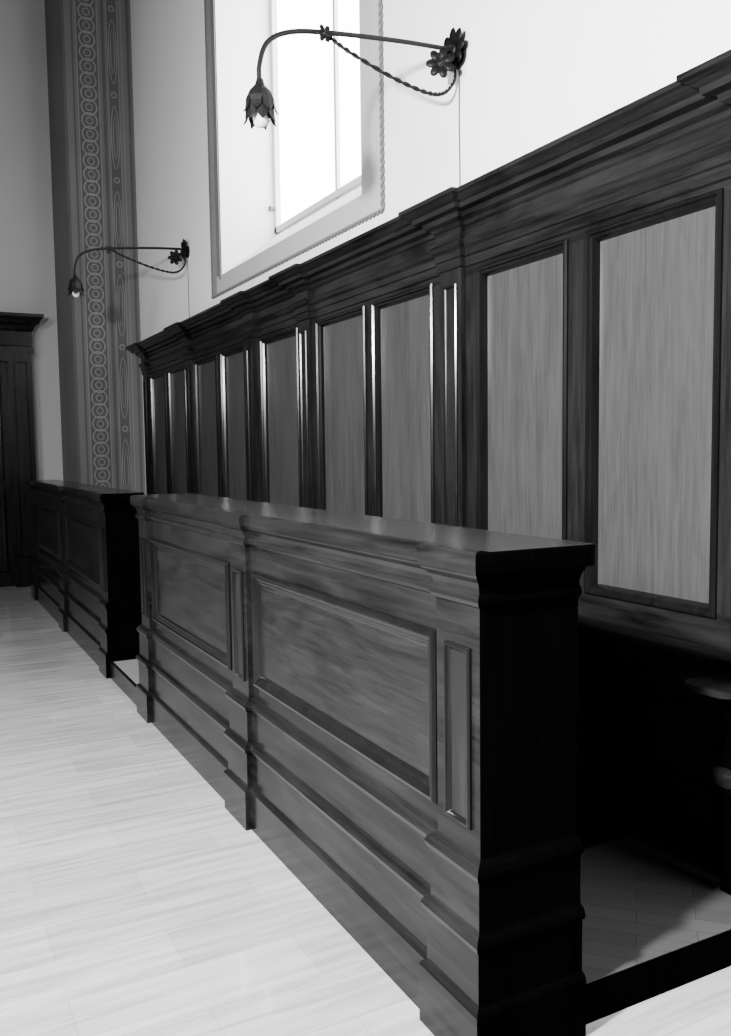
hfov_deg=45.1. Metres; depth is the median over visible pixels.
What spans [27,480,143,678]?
wooden partition
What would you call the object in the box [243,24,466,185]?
wall lamp
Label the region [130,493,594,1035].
wooden partition
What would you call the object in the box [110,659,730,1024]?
wooden platform
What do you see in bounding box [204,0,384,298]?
window
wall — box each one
[0,0,62,479]
[125,49,730,869]
[130,0,730,487]
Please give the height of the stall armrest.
0.603 m
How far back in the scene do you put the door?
9.00 m
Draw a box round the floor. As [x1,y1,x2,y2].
[0,586,730,1035]
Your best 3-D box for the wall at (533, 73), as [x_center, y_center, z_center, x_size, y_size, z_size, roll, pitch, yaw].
[0.374,-2.980,4.177,0.500,8.000,13.400,-3,5,-28]
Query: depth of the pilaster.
8.55 m
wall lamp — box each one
[66,238,189,303]
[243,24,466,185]
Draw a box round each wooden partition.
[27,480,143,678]
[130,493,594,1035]
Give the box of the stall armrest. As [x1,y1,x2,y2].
[682,674,730,894]
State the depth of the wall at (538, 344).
3.15 m
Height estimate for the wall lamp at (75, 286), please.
0.723 m
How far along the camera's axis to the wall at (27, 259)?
9.04 m
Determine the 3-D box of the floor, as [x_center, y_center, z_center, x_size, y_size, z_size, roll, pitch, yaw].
[-3.205,1.249,2.590,8.600,0.100,13.400,-3,5,-28]
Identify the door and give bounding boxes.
[0,312,43,587]
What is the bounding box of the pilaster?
[44,0,145,494]

